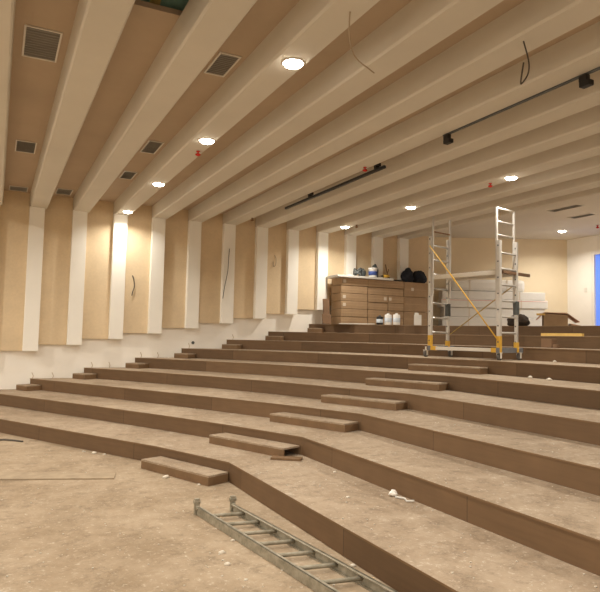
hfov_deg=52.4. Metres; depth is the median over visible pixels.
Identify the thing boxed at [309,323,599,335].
tier
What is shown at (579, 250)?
wall
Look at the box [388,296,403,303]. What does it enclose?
cardboard box
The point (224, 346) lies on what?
step
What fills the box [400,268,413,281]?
cloth bag
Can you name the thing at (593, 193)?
ceiling beam
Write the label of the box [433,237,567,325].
wall
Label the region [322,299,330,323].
cardboard offcut
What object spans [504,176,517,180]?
recessed light
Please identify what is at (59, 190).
ceiling vent
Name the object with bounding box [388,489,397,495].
crumpled paper
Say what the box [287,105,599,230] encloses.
ceiling beam
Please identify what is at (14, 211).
wall panel
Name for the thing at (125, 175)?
grille
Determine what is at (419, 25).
ceiling beam
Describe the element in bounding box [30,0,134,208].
ceiling beam
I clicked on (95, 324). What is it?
wall panel
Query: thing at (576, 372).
tier
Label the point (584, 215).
grille
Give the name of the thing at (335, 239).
wall panel
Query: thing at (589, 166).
ceiling beam
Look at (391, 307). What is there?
cardboard box
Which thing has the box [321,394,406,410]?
step
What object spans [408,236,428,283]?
wall panel
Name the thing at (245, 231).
wall panel
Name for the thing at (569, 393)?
tier
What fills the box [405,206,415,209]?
recessed light
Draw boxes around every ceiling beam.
[0,0,15,205]
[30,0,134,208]
[73,0,256,212]
[113,0,379,215]
[152,0,503,218]
[188,0,599,221]
[223,21,599,224]
[255,70,599,227]
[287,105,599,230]
[316,133,599,233]
[344,155,599,235]
[371,172,599,237]
[397,187,599,238]
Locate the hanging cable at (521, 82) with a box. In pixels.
[520,41,529,84]
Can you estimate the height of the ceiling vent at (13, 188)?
0.014 m
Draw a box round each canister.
[376,315,382,324]
[384,313,391,324]
[393,313,399,324]
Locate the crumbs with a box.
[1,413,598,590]
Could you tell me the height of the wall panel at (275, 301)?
2.309 m
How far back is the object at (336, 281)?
15.08 m
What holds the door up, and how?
in the wall at (579, 250)
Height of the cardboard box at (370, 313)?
0.185 m
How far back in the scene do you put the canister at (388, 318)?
14.41 m
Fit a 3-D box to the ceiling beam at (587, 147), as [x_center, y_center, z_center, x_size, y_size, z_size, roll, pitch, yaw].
[5.354,-2.243,5.933,0.345,0.225,21.600,3,-4,-26]
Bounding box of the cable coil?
[353,268,362,275]
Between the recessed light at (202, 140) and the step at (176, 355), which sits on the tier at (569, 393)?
the step at (176, 355)
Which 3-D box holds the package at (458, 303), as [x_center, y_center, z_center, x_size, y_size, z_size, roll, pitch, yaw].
[5.223,0.229,16.618,2.860,0.226,0.504,1,-4,0]
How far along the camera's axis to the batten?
10.97 m
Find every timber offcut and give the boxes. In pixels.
[270,455,302,460]
[541,339,559,347]
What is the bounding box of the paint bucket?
[368,268,377,276]
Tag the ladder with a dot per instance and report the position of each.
(299, 573)
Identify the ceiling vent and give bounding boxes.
[9,185,27,191]
[15,140,36,153]
[22,24,62,62]
[55,188,72,194]
[119,170,137,179]
[140,140,163,153]
[204,52,241,76]
[547,204,584,211]
[567,213,597,218]
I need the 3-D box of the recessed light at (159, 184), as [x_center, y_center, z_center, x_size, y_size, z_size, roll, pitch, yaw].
[-2.406,-1.889,10.377,0.216,0.042,0.216,3,-4,-26]
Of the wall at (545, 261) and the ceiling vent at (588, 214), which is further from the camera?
the wall at (545, 261)
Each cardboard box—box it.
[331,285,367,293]
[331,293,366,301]
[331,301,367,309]
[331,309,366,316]
[331,317,366,324]
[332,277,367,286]
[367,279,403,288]
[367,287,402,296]
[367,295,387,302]
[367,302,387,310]
[367,310,386,317]
[367,318,384,324]
[387,303,403,310]
[387,311,402,318]
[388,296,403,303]
[402,282,427,297]
[403,297,427,311]
[403,312,427,325]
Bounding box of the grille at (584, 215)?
[571,214,593,218]
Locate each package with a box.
[437,299,547,309]
[438,291,544,300]
[438,317,541,325]
[440,307,543,318]
[451,279,523,291]
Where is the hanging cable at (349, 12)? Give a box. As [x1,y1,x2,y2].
[348,12,374,72]
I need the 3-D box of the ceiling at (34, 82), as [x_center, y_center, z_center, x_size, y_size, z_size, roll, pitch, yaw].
[-0.816,-2.679,2.877,18.830,0.163,21.600,3,-4,-26]
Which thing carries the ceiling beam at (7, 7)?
attached to the ceiling at (34, 82)
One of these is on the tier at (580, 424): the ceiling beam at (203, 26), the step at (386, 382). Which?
the step at (386, 382)
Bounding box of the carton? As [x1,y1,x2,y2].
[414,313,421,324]
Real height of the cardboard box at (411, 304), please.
0.376 m
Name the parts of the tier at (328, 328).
white strip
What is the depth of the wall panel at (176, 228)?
13.77 m
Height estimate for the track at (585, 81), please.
0.134 m
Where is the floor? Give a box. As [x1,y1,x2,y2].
[0,410,397,591]
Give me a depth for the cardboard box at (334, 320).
15.03 m
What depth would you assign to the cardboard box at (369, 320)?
15.24 m
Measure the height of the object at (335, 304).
0.185 m
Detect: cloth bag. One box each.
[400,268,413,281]
[413,271,426,282]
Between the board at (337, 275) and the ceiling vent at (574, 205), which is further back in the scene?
the board at (337, 275)
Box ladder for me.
[193,495,396,591]
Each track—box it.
[285,163,385,208]
[443,67,599,144]
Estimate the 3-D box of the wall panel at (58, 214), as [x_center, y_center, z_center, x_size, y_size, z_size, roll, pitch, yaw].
[-5.077,-0.542,12.677,0.545,3.092,0.070,3,-4,-26]
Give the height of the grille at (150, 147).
0.011 m
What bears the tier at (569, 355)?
on the tier at (576, 372)
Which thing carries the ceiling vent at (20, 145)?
in the ceiling at (34, 82)
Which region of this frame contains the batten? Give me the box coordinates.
[541,333,583,335]
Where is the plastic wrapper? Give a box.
[395,496,413,501]
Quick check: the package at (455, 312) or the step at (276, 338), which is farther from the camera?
the package at (455, 312)
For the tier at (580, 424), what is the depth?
8.27 m
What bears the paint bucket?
on the board at (337, 275)
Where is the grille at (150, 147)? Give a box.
[142,142,161,152]
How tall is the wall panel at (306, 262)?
2.179 m
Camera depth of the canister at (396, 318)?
14.33 m
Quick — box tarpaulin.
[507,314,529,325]
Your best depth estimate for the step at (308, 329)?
14.93 m
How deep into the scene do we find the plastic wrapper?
5.26 m
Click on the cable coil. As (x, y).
(355, 271)
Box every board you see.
[0,472,115,479]
[326,274,393,280]
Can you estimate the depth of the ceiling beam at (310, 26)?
6.30 m
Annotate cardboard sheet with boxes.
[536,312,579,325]
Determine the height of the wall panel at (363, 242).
1.918 m
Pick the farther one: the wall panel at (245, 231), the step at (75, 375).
the wall panel at (245, 231)
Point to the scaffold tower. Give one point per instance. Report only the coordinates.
(499, 272)
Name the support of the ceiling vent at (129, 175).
in the ceiling at (34, 82)
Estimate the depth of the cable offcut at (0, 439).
8.85 m
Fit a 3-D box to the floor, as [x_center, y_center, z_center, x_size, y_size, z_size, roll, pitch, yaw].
[-4.149,1.654,0.969,11.600,0.150,21.600,3,-4,-26]
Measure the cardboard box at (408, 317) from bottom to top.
0.376 m
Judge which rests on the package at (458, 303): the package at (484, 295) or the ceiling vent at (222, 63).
the package at (484, 295)
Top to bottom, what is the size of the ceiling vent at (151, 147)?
0.014 m
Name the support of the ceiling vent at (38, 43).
in the ceiling at (34, 82)
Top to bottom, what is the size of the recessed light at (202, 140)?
0.042 m
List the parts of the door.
pane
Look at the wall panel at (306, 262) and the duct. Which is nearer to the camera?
the duct
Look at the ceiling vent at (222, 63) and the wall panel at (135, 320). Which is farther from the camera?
the wall panel at (135, 320)
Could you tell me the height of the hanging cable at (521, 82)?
0.374 m
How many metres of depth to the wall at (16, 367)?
13.33 m
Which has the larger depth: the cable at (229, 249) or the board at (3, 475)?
the cable at (229, 249)
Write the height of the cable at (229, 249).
1.172 m
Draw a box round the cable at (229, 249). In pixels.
[223,249,229,295]
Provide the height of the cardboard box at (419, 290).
0.376 m
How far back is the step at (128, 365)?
12.96 m
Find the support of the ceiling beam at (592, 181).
attached to the ceiling at (34, 82)
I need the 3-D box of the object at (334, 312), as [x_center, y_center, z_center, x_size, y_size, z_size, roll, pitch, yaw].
[1.228,0.430,15.242,0.752,0.185,0.512,3,-4,-26]
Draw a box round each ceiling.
[4,0,599,217]
[427,197,599,239]
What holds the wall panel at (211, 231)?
attached to the wall at (16, 367)
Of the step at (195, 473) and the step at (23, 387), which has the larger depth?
the step at (23, 387)
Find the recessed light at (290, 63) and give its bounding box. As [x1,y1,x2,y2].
[282,57,304,68]
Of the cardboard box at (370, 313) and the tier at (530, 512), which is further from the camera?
the cardboard box at (370, 313)
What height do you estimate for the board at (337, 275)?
0.050 m
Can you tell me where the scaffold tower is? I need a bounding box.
[423,207,529,359]
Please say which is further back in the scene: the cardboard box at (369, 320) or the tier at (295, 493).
the cardboard box at (369, 320)
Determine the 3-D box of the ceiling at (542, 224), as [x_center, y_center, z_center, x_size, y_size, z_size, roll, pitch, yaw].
[9.663,-2.158,8.079,4.590,0.050,21.600,3,-4,-26]
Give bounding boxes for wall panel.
[0,190,29,350]
[38,196,72,344]
[82,201,113,338]
[123,205,151,332]
[162,210,187,327]
[198,214,222,322]
[233,218,255,318]
[266,222,286,313]
[297,226,315,309]
[327,229,344,305]
[356,232,371,276]
[383,235,396,279]
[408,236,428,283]
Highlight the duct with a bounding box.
[142,0,188,10]
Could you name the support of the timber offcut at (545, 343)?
on the tier at (569, 355)
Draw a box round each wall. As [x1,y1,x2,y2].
[0,298,427,410]
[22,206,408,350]
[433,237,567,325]
[567,235,599,325]
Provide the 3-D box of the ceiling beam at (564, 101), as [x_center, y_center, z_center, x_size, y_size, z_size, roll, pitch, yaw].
[3.868,-2.305,5.194,0.345,0.245,21.600,3,-4,-26]
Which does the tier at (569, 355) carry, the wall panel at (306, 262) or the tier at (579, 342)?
the tier at (579, 342)
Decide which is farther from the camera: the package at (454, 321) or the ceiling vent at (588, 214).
the package at (454, 321)
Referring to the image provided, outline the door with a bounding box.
[591,251,599,325]
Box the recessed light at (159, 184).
[152,182,164,186]
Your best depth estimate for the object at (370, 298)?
15.35 m
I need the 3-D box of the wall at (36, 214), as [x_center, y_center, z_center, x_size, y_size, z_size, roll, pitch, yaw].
[-1.337,-0.222,14.453,9.415,3.125,0.200,3,-4,-26]
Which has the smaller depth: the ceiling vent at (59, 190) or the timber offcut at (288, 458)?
the timber offcut at (288, 458)
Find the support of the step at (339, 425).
on the tier at (530, 512)
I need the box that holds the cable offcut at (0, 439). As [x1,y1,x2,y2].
[0,439,22,441]
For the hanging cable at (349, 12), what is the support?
hanging from the ceiling beam at (310, 26)
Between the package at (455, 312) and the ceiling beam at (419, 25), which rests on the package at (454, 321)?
the package at (455, 312)
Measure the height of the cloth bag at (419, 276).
0.353 m
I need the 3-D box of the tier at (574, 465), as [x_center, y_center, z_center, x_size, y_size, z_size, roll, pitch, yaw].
[2.298,1.413,4.422,3.310,0.214,22.038,4,-5,-36]
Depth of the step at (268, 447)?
7.40 m
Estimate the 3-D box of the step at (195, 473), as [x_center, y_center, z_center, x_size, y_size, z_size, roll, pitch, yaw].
[-1.339,1.989,6.971,1.215,0.108,0.280,-2,-5,41]
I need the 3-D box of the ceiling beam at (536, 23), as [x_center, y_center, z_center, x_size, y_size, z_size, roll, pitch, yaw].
[2.382,-2.367,4.456,0.345,0.265,21.600,3,-4,-26]
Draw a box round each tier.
[0,389,599,575]
[0,405,599,591]
[30,378,599,495]
[84,367,599,444]
[135,358,599,409]
[181,348,599,383]
[227,340,599,363]
[268,331,599,348]
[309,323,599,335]
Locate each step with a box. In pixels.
[16,384,40,390]
[72,373,96,378]
[125,362,147,368]
[141,456,227,485]
[174,353,195,358]
[209,433,299,455]
[222,344,241,348]
[265,336,283,340]
[270,412,357,431]
[307,328,323,331]
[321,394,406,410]
[366,378,447,390]
[408,364,487,374]
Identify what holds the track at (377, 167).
attached to the ceiling beam at (578, 54)
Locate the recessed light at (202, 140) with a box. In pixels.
[199,138,214,143]
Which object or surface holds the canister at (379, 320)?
on the tier at (328, 328)
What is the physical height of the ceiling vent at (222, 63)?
0.014 m
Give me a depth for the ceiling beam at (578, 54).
7.25 m
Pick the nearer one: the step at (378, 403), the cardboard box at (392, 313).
the step at (378, 403)
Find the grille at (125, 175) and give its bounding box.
[121,172,135,178]
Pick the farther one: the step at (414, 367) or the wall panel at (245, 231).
the wall panel at (245, 231)
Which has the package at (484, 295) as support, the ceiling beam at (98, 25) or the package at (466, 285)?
the package at (466, 285)
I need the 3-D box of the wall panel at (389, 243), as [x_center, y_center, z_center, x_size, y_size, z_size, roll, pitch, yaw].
[2.365,-0.833,16.408,0.545,1.787,0.070,3,-4,-26]

